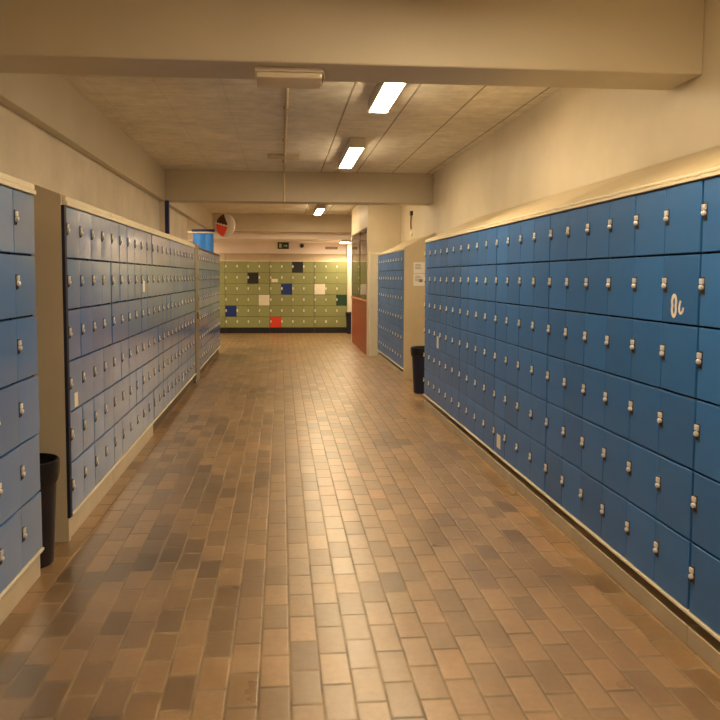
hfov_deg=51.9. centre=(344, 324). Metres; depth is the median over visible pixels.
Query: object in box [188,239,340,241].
ceiling
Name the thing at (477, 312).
lockers
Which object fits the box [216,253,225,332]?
lockers
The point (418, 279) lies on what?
paper sign
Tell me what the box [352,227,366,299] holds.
window
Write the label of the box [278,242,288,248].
exit sign
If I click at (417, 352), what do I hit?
trash can
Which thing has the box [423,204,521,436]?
lockers
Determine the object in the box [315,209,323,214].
diffuser
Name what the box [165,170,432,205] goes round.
beam
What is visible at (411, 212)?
wall hook
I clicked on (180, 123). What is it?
ceiling
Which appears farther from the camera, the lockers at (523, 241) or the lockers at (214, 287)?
the lockers at (214, 287)
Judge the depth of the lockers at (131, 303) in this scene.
6.08 m
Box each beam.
[0,0,704,89]
[0,73,164,200]
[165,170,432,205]
[169,203,211,228]
[187,213,351,232]
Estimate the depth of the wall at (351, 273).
17.66 m
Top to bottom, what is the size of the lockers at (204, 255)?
2.148 m
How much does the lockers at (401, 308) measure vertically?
2.214 m
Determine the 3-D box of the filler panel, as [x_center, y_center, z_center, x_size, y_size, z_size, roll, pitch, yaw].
[-2.386,-0.178,10.847,0.468,2.020,0.480,0,4,-5]
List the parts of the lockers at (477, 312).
door, door, door, door, door, door, door, door, door, door, door, door, door, door, door, door, door, door, door, door, door, door, door, door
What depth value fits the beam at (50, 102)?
6.32 m
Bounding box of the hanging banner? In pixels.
[188,229,216,252]
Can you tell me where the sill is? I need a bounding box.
[351,296,366,301]
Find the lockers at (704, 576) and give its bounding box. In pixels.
[686,164,719,674]
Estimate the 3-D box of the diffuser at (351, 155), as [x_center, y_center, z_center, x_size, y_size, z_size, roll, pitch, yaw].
[0.074,-2.072,9.204,0.151,0.012,1.580,0,4,-5]
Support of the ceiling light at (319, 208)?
attached to the ceiling at (180, 123)
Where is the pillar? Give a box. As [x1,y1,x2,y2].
[159,201,164,232]
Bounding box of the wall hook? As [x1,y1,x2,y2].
[410,211,412,236]
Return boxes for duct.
[165,200,169,233]
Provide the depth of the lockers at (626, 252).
3.65 m
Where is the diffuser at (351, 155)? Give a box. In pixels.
[340,148,363,167]
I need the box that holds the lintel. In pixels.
[188,232,351,239]
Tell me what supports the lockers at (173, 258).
on the floor
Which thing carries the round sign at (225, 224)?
hanging from the ceiling at (180, 123)
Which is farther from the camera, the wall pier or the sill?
the wall pier
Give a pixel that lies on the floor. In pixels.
(299, 536)
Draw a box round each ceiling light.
[314,204,325,214]
[339,138,365,168]
[339,240,351,243]
[368,83,405,113]
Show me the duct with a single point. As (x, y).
(167, 208)
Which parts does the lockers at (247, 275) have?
door, door, door, door, door, door, door, door, door, door, door, door, door, door, door, door, door, door, door, door, door, door, door, door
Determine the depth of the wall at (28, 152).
6.29 m
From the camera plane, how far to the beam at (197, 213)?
15.02 m
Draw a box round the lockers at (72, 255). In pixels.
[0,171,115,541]
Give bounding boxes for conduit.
[268,88,299,201]
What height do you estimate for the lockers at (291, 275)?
2.180 m
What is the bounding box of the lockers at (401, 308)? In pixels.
[377,232,435,378]
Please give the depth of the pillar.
10.99 m
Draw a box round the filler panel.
[193,243,199,382]
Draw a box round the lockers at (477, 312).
[458,189,571,467]
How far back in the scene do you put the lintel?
18.96 m
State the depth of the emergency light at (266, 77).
3.99 m
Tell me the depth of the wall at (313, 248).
20.51 m
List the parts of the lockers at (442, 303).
door, door, door, door, door, door, door, door, door, door, door, door, door, door, door, door, door, door, door, door, door, door, door, door, door, door, door, door, door, door, door, door, door, door, door, door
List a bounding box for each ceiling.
[61,74,560,214]
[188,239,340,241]
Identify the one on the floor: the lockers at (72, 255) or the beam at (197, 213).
the lockers at (72, 255)
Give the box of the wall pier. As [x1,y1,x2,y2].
[346,242,351,311]
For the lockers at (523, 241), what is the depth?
5.24 m
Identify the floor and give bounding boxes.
[0,333,719,719]
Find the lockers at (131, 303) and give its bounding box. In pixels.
[108,213,154,484]
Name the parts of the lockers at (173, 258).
door, door, door, door, door, door, door, door, door, door, door, door, door, door, door, door, door, door, door, door, door, door, door, door, door, door, door, door, door, door, door, door, door, door, door, door, door, door, door, door, door, door, door, door, door, door, door, door, door, door, door, door, door, door, door, door, door, door, door, door, door, door, door, door, door, door, door, door, door, door, door, door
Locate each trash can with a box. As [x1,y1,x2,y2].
[39,453,59,568]
[346,312,350,333]
[410,346,424,393]
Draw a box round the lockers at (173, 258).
[150,228,195,431]
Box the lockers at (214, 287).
[208,251,220,364]
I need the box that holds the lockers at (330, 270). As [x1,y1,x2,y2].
[314,254,346,332]
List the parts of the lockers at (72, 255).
panel, door, door, door, door, door, door, door, door, door, door, door, door, door, door, door, door, door, door, door, door, door, door, door, door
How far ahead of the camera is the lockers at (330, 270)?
20.28 m
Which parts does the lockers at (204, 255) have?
door, door, door, door, door, door, door, door, door, door, door, door, door, door, door, door, door, door, door, door, door, door, door, door, door, door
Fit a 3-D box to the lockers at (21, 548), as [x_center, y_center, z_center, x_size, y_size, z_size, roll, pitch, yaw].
[-1.751,0.255,2.856,0.578,2.205,1.763,0,4,-5]
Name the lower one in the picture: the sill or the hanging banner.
the sill
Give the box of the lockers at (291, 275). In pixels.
[270,253,313,332]
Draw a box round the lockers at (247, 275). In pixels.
[225,253,269,332]
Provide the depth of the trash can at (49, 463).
3.93 m
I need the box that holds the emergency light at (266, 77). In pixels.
[254,66,324,88]
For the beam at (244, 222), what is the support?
attached to the ceiling at (180, 123)
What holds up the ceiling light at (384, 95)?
attached to the ceiling at (180, 123)
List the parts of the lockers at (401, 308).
door, door, door, door, door, door, door, door, door, door, door, door, door, door, door, door, door, door, door, door, door, door, door, door, door, door, door, door, door, door, door, door, door, door, door, door, door, door, door, door, door, door, door, door, door, door, door, door, door, door, door, door, door, door, door, panel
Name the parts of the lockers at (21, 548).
door, door, door, door, door, door, door, door, door, door, door, door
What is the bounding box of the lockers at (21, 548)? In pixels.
[0,172,43,624]
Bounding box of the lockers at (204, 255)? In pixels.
[199,248,210,373]
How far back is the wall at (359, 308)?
15.86 m
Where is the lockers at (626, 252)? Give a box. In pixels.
[543,145,719,644]
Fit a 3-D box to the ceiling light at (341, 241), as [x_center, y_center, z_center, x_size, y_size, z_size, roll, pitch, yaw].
[0.012,-2.206,19.621,0.268,0.063,0.700,0,4,-5]
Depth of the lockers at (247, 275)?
20.09 m
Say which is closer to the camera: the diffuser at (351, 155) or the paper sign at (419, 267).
the diffuser at (351, 155)
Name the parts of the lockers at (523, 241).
door, door, door, door, door, door, door, door, door, door, door, door, door, door, door, door, door, door, door, door, door, door, door, door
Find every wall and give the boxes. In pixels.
[0,103,187,240]
[188,241,345,254]
[351,273,351,341]
[352,205,366,234]
[352,298,366,354]
[366,205,400,355]
[401,0,719,242]
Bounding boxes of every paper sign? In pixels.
[413,262,424,272]
[413,274,424,285]
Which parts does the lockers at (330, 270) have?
door, door, door, door, door, door, door, door, door, door, door, door, door, door, door, door, door, door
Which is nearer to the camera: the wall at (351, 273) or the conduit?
the conduit
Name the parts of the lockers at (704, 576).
door, door, door, door, door, door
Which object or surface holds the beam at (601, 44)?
attached to the ceiling at (180, 123)
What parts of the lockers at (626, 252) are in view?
door, door, door, door, door, door, door, door, door, door, door, door, door, door, door, door, door, door, door, door, door, door, door, door, door, door, door, door, door, door, door, door, door, door, door, door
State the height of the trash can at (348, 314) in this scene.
0.584 m
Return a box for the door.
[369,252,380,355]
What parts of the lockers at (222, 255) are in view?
door, door, door, door, door, door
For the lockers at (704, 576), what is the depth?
2.96 m
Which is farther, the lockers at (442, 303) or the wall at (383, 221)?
the wall at (383, 221)
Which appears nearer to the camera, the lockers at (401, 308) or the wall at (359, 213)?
the lockers at (401, 308)
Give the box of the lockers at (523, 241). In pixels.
[492,168,642,514]
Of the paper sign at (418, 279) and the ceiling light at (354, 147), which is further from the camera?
the paper sign at (418, 279)
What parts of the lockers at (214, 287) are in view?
door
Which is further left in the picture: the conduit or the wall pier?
the conduit
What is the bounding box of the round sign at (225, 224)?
[215,214,234,236]
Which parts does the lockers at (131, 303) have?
door, door, door, door, door, door, door, door, door, door, door, door, door, door, door, door, door, door, door, door, door, door, door, door, door, door, door, door, door, door, door, door, door, door, door, door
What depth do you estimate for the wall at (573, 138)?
5.85 m
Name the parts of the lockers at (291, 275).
door, door, door, door, door, door, door, door, door, door, door, door, door, door, door, door, door, door, door, door, door, door, door, door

